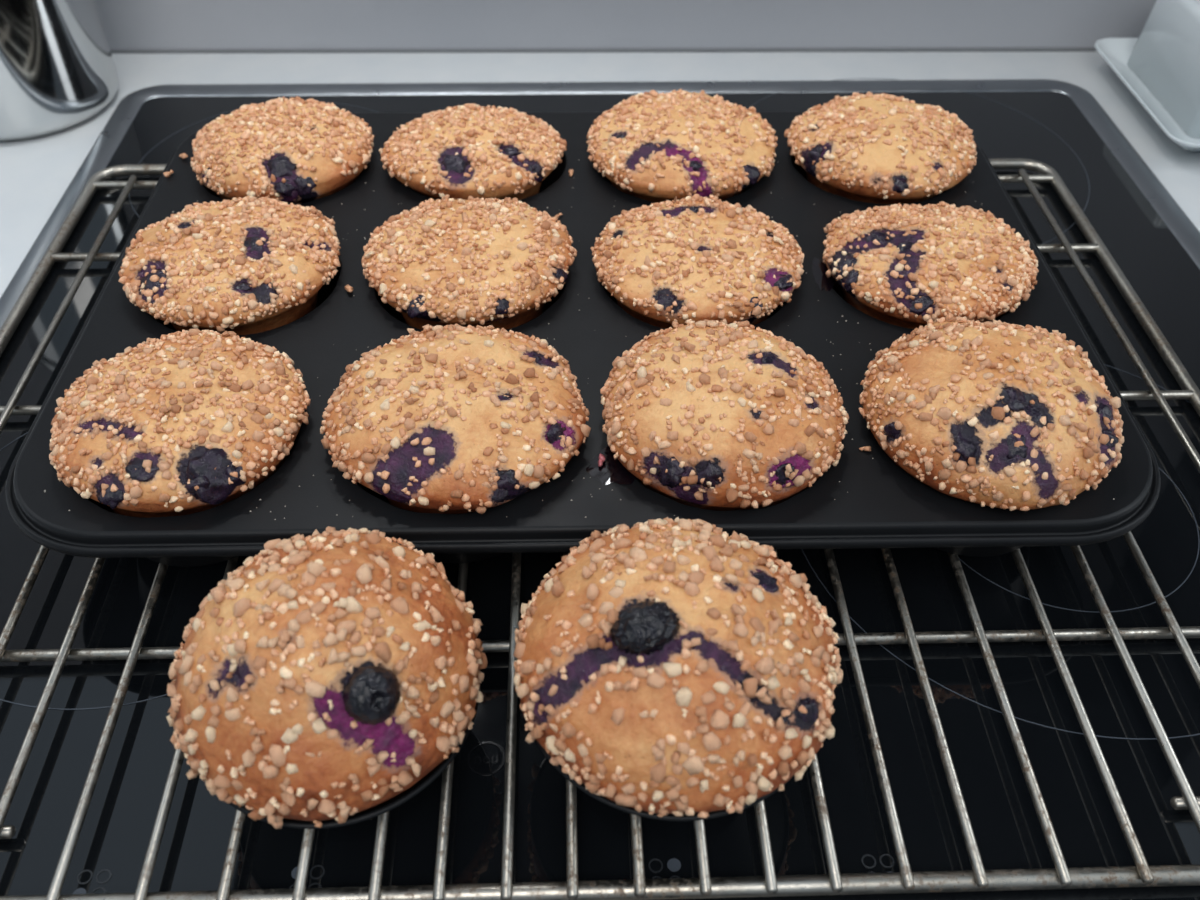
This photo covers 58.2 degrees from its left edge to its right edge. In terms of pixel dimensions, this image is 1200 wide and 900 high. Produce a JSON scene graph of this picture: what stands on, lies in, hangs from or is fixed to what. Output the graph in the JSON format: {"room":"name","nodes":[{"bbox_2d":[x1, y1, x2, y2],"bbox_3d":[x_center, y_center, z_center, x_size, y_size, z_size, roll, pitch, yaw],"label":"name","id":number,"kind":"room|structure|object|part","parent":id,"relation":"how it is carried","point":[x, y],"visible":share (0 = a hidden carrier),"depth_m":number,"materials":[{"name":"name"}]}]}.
{"room":"kitchen","nodes":[
{"label":"kitchen","id":0,"kind":"room"},
{"bbox_2d":[95,0,1155,53],"bbox_3d":[-0.012,-0.454,0.443,2.200,0.700,0.022,-1,44,-2],"label":"wall","id":1,"kind":"structure","parent":0,"point":[127,24],"depth_m":0.63,"materials":[{"name":"grey paint"}]},
{"bbox_2d":[0,52,1199,297],"bbox_3d":[-0.005,0.034,0.390,2.200,0.039,0.734,-1,44,-2],"label":"countertop","id":2,"kind":"structure","parent":1,"relation":"attached to","point":[36,172],"depth_m":0.62,"materials":[{"name":"laminate"}]},
{"bbox_2d":[0,0,118,140],"bbox_3d":[-0.311,-0.257,0.522,0.099,0.188,0.099,-1,44,-1],"label":"canister","id":3,"kind":"object","parent":2,"relation":"on","point":[58,71],"visible":1,"depth_m":0.54,"materials":[{"name":"silver metal"}]},
{"bbox_2d":[0,78,1199,899],"bbox_3d":[0.016,-0.023,0.417,0.532,0.005,0.531,-1,44,-2],"label":"cooktop","id":4,"kind":"object","parent":2,"relation":"in","point":[1060,125],"visible":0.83,"depth_m":0.32,"materials":[{"name":"black glass"}]},
{"bbox_2d":[0,158,1199,899],"bbox_3d":[-0.004,-0.015,0.401,0.470,0.008,0.366,-1,44,-2],"label":"wire rack","id":5,"kind":"object","parent":4,"relation":"on","point":[705,886],"visible":0.45,"depth_m":0.30,"materials":[{"name":"silver metal"}]},
{"bbox_3d":[-0.181,-0.008,0.388,0.003,0.003,0.350,-1,44,-2],"label":"rod","id":6,"kind":"part","parent":5,"relation":"part of","materials":[{"name":"silver metal"}]},
{"bbox_3d":[-0.161,-0.009,0.389,0.003,0.003,0.350,-1,44,-2],"label":"rod","id":7,"kind":"part","parent":5,"relation":"part of","materials":[{"name":"silver metal"}]},
{"bbox_3d":[-0.216,-0.008,0.387,0.003,0.003,0.350,-1,44,-2],"label":"rod","id":8,"kind":"part","parent":5,"relation":"part of","materials":[{"name":"silver metal"}]},
{"bbox_3d":[-0.141,-0.009,0.389,0.003,0.003,0.350,-1,44,-2],"label":"rod","id":9,"kind":"part","parent":5,"relation":"part of","materials":[{"name":"silver metal"}]},
{"bbox_3d":[-0.119,-0.009,0.390,0.003,0.003,0.350,-1,44,-2],"label":"rod","id":10,"kind":"part","parent":5,"relation":"part of","materials":[{"name":"silver metal"}]},
{"bbox_3d":[-0.099,-0.009,0.391,0.003,0.003,0.350,-1,44,-2],"label":"rod","id":11,"kind":"part","parent":5,"relation":"part of","materials":[{"name":"silver metal"}]},
{"bbox_3d":[-0.080,-0.010,0.391,0.003,0.003,0.350,-1,44,-2],"label":"rod","id":12,"kind":"part","parent":5,"relation":"part of","materials":[{"name":"silver metal"}]},
{"bbox_2d":[229,682,479,828],"bbox_3d":[-0.069,0.071,0.291,0.075,0.020,0.075,-1,44,-1],"label":"cup","id":13,"kind":"object","parent":5,"relation":"on","point":[406,795],"visible":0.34,"depth_m":0.26,"materials":[{"name":"black"}]},
{"bbox_2d":[166,526,487,828],"bbox_3d":[-0.070,0.055,0.274,0.081,0.062,0.079,-1,44,-1],"label":"muffin","id":14,"kind":"object","parent":13,"relation":"in","point":[328,674],"visible":1,"depth_m":0.25,"materials":[{"name":"brown food"}]},
{"bbox_3d":[-0.062,-0.010,0.392,0.003,0.003,0.350,-1,44,-2],"label":"rod","id":15,"kind":"part","parent":5,"relation":"part of","materials":[{"name":"silver metal"}]},
{"bbox_3d":[-0.046,-0.010,0.392,0.003,0.003,0.350,-1,44,-2],"label":"rod","id":16,"kind":"part","parent":5,"relation":"part of","materials":[{"name":"silver metal"}]},
{"bbox_3d":[-0.029,-0.011,0.393,0.003,0.003,0.350,-1,44,-2],"label":"rod","id":17,"kind":"part","parent":5,"relation":"part of","materials":[{"name":"silver metal"}]},
{"bbox_3d":[-0.012,-0.011,0.393,0.003,0.003,0.350,-1,44,-2],"label":"rod","id":18,"kind":"part","parent":5,"relation":"part of","materials":[{"name":"silver metal"}]},
{"bbox_2d":[5,112,1159,566],"bbox_3d":[-0.006,-0.055,0.413,0.357,0.032,0.262,-1,44,-1],"label":"tray","id":19,"kind":"object","parent":5,"relation":"on","point":[875,503],"visible":0.44,"depth_m":0.34,"materials":[{"name":"black metal"}]},
{"bbox_2d":[164,170,173,177],"bbox_3d":[-0.179,-0.115,0.448,0.002,0.002,0.005,26,50,24],"label":"crumb","id":20,"kind":"object","parent":19,"relation":"on","point":[166,174],"visible":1,"depth_m":0.45,"materials":[{"name":"brown food"}]},
{"bbox_2d":[49,328,310,517],"bbox_3d":[-0.129,-0.003,0.341,0.078,0.048,0.078,-7,45,-8],"label":"muffin","id":21,"kind":"object","parent":19,"relation":"on","point":[186,422],"visible":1,"depth_m":0.32,"materials":[{"name":"brown food"}]},
{"bbox_2d":[179,153,187,158],"bbox_3d":[-0.177,-0.125,0.458,0.003,0.003,0.005,-34,54,-30],"label":"crumb","id":22,"kind":"object","parent":19,"relation":"on","point":[183,155],"visible":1,"depth_m":0.46,"materials":[{"name":"brown food"}]},
{"bbox_2d":[76,427,300,566],"bbox_3d":[-0.130,0.006,0.349,0.072,0.032,0.072,-1,44,-1],"label":"cup","id":23,"kind":"object","parent":19,"relation":"on","point":[227,531],"depth_m":0.31,"materials":[{"name":"black"}]},
{"bbox_2d":[118,196,340,335],"bbox_3d":[-0.134,-0.062,0.402,0.079,0.047,0.079,-1,44,-1],"label":"muffin","id":24,"kind":"object","parent":19,"relation":"on","point":[246,265],"visible":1,"depth_m":0.38,"materials":[{"name":"brown food"}]},
{"bbox_2d":[151,255,341,332],"bbox_3d":[-0.132,-0.052,0.409,0.072,0.032,0.072,-1,44,-1],"label":"cup","id":25,"kind":"object","parent":19,"relation":"on","point":[326,317],"depth_m":0.38,"materials":[{"name":"black"}]},
{"bbox_2d":[191,96,373,204],"bbox_3d":[-0.133,-0.118,0.459,0.076,0.048,0.074,-1,44,-1],"label":"muffin","id":26,"kind":"object","parent":19,"relation":"on","point":[297,151],"visible":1,"depth_m":0.44,"materials":[{"name":"brown food"}]},
{"bbox_2d":[199,163,367,203],"bbox_3d":[-0.134,-0.111,0.469,0.072,0.032,0.072,-1,44,-1],"label":"cup","id":27,"kind":"object","parent":19,"relation":"on","point":[356,192],"depth_m":0.44,"materials":[{"name":"black"}]},
{"bbox_2d":[345,285,353,291],"bbox_3d":[-0.091,-0.058,0.391,0.003,0.002,0.005,-32,53,-29],"label":"crumb","id":28,"kind":"object","parent":19,"relation":"on","point":[348,288],"visible":1,"depth_m":0.39,"materials":[{"name":"beige food"}]},
{"bbox_2d":[320,324,590,513],"bbox_3d":[-0.044,-0.004,0.342,0.083,0.050,0.082,-1,44,-1],"label":"muffin","id":29,"kind":"object","parent":19,"relation":"on","point":[448,419],"visible":1,"depth_m":0.32,"materials":[{"name":"brown food"}]},
{"bbox_2d":[362,194,576,329],"bbox_3d":[-0.048,-0.063,0.406,0.079,0.046,0.078,-1,44,-1],"label":"muffin","id":30,"kind":"object","parent":19,"relation":"on","point":[497,263],"visible":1,"depth_m":0.39,"materials":[{"name":"brown food"}]},
{"bbox_2d":[374,281,565,329],"bbox_3d":[-0.048,-0.053,0.411,0.072,0.032,0.072,-1,44,-1],"label":"cup","id":31,"kind":"object","parent":19,"relation":"on","point":[386,317],"depth_m":0.38,"materials":[{"name":"black"}]},
{"bbox_2d":[379,103,566,199],"bbox_3d":[-0.053,-0.118,0.462,0.077,0.046,0.070,-1,44,-1],"label":"muffin","id":32,"kind":"object","parent":19,"relation":"on","point":[464,151],"visible":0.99,"depth_m":0.44,"materials":[{"name":"brown food"}]},
{"bbox_2d":[412,151,566,192],"bbox_3d":[-0.050,-0.112,0.471,0.072,0.032,0.072,-1,44,-1],"label":"cup","id":33,"kind":"object","parent":19,"relation":"on","point":[556,181],"depth_m":0.46,"materials":[{"name":"black"}]},
{"bbox_2d":[44,191,1113,519],"bbox_3d":[-0.005,-0.057,0.392,0.327,0.001,0.219,-1,44,-1],"label":"crumb specks","id":34,"kind":"object","parent":19,"relation":"on","point":[965,191],"visible":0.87,"depth_m":0.34,"materials":[{"name":"beige food"}]},
{"bbox_2d":[586,446,637,484],"bbox_3d":[0.007,0.004,0.329,0.018,0.001,0.020,23,49,22],"label":"juice spill","id":35,"kind":"object","parent":19,"relation":"on","point":[612,471],"visible":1,"depth_m":0.33,"materials":[{"name":"liquid"}]},
{"bbox_2d":[598,454,604,466],"bbox_3d":[0.001,0.003,0.329,0.002,0.002,0.004,-1,44,-1],"label":"crumb","id":36,"kind":"object","parent":35,"relation":"on","point":[601,457],"visible":1,"depth_m":0.33,"materials":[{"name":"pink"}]},
{"bbox_2d":[586,89,777,202],"bbox_3d":[0.035,-0.122,0.467,0.082,0.048,0.083,-1,44,-1],"label":"muffin","id":37,"kind":"object","parent":19,"relation":"on","point":[652,146],"visible":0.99,"depth_m":0.44,"materials":[{"name":"brown food"}]},
{"bbox_2d":[591,194,803,328],"bbox_3d":[0.036,-0.062,0.407,0.079,0.044,0.076,-1,44,-1],"label":"muffin","id":38,"kind":"object","parent":19,"relation":"on","point":[697,258],"visible":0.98,"depth_m":0.39,"materials":[{"name":"brown food"}]},
{"bbox_2d":[600,319,848,510],"bbox_3d":[0.038,-0.006,0.343,0.076,0.054,0.079,-1,44,-1],"label":"muffin","id":39,"kind":"object","parent":19,"relation":"on","point":[716,415],"visible":0.98,"depth_m":0.32,"materials":[{"name":"brown food"}]},
{"bbox_2d":[812,258,833,290],"bbox_3d":[0.083,-0.066,0.403,0.008,0.001,0.022,-1,44,-1],"label":"juice spill","id":40,"kind":"object","parent":19,"relation":"on","point":[819,269],"visible":1,"depth_m":0.40,"materials":[{"name":"black liquid"}]},
{"bbox_2d":[859,446,870,451],"bbox_3d":[0.082,0.000,0.334,0.004,0.002,0.002,-1,44,-1],"label":"crumb","id":41,"kind":"object","parent":19,"relation":"on","point":[865,448],"visible":1,"depth_m":0.33,"materials":[{"name":"beige food"}]},
{"bbox_2d":[784,92,976,203],"bbox_3d":[0.120,-0.122,0.467,0.081,0.049,0.078,-1,44,-1],"label":"muffin","id":42,"kind":"object","parent":19,"relation":"on","point":[883,148],"visible":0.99,"depth_m":0.44,"materials":[{"name":"brown food"}]},
{"bbox_2d":[822,201,1038,328],"bbox_3d":[0.121,-0.062,0.408,0.078,0.045,0.074,-1,44,-1],"label":"muffin","id":43,"kind":"object","parent":19,"relation":"on","point":[906,266],"visible":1,"depth_m":0.39,"materials":[{"name":"brown food"}]},
{"bbox_2d":[859,314,1123,510],"bbox_3d":[0.121,-0.007,0.342,0.080,0.058,0.082,-1,44,-1],"label":"muffin","id":44,"kind":"object","parent":19,"relation":"on","point":[998,414],"visible":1,"depth_m":0.32,"materials":[{"name":"brown food"}]},
{"bbox_3d":[0.004,-0.011,0.394,0.003,0.003,0.350,-1,44,-2],"label":"rod","id":45,"kind":"part","parent":5,"relation":"part of","materials":[{"name":"silver metal"}]},
{"bbox_2d":[535,739,794,820],"bbox_3d":[0.019,0.069,0.290,0.079,0.027,0.079,-1,44,-1],"label":"cup","id":46,"kind":"object","parent":5,"relation":"on","point":[714,814],"visible":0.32,"depth_m":0.25,"materials":[{"name":"black"}]},
{"bbox_2d":[514,517,842,817],"bbox_3d":[0.020,0.051,0.273,0.085,0.056,0.084,-9,45,-10],"label":"muffin","id":47,"kind":"object","parent":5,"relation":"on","point":[678,666],"visible":1,"depth_m":0.25,"materials":[{"name":"brown food"}]},
{"bbox_3d":[0.021,-0.011,0.394,0.003,0.003,0.350,-1,44,-2],"label":"rod","id":48,"kind":"part","parent":5,"relation":"part of","materials":[{"name":"silver metal"}]},
{"bbox_3d":[0.038,-0.011,0.395,0.003,0.003,0.350,-1,44,-2],"label":"rod","id":49,"kind":"part","parent":5,"relation":"part of","materials":[{"name":"silver metal"}]},
{"bbox_3d":[0.054,-0.012,0.395,0.003,0.003,0.350,-1,44,-2],"label":"rod","id":50,"kind":"part","parent":5,"relation":"part of","materials":[{"name":"silver metal"}]},
{"bbox_3d":[0.072,-0.012,0.396,0.003,0.003,0.350,-1,44,-2],"label":"rod","id":51,"kind":"part","parent":5,"relation":"part of","materials":[{"name":"silver metal"}]},
{"bbox_3d":[0.091,-0.012,0.396,0.003,0.003,0.350,-1,44,-2],"label":"rod","id":52,"kind":"part","parent":5,"relation":"part of","materials":[{"name":"silver metal"}]},
{"bbox_3d":[0.112,-0.013,0.397,0.003,0.003,0.350,-1,44,-2],"label":"rod","id":53,"kind":"part","parent":5,"relation":"part of","materials":[{"name":"silver metal"}]},
{"bbox_3d":[0.133,-0.013,0.398,0.003,0.003,0.350,-1,44,-2],"label":"rod","id":54,"kind":"part","parent":5,"relation":"part of","materials":[{"name":"silver metal"}]},
{"bbox_3d":[0.211,-0.014,0.400,0.003,0.003,0.350,-1,44,-2],"label":"rod","id":55,"kind":"part","parent":5,"relation":"part of","materials":[{"name":"silver metal"}]},
{"bbox_3d":[0.153,-0.013,0.398,0.003,0.003,0.350,-1,44,-2],"label":"rod","id":56,"kind":"part","parent":5,"relation":"part of","materials":[{"name":"silver metal"}]},
{"bbox_3d":[0.172,-0.013,0.399,0.003,0.003,0.350,-1,44,-2],"label":"rod","id":57,"kind":"part","parent":5,"relation":"part of","materials":[{"name":"silver metal"}]},
{"bbox_3d":[0.016,-0.021,0.416,0.532,0.005,0.526,-1,44,-2],"label":"steel trim","id":58,"kind":"part","parent":4,"relation":"part of","materials":[{"name":"grey metal"}]},
{"bbox_2d":[1095,0,1199,151],"bbox_3d":[0.376,-0.204,0.573,0.183,0.056,0.126,-1,44,-1],"label":"butter dish","id":59,"kind":"object","parent":2,"relation":"on","point":[1160,67],"visible":1,"depth_m":0.57,"materials":[{"name":"white ceramic"}]},
{"bbox_2d":[110,47,1096,52],"bbox_3d":[-0.015,-0.237,0.639,2.200,0.002,0.001,-1,44,-2],"label":"trim","id":60,"kind":"structure","parent":1,"relation":"attached to","point":[1011,48],"depth_m":0.64,"materials":[{"name":"grey"}]}
]}

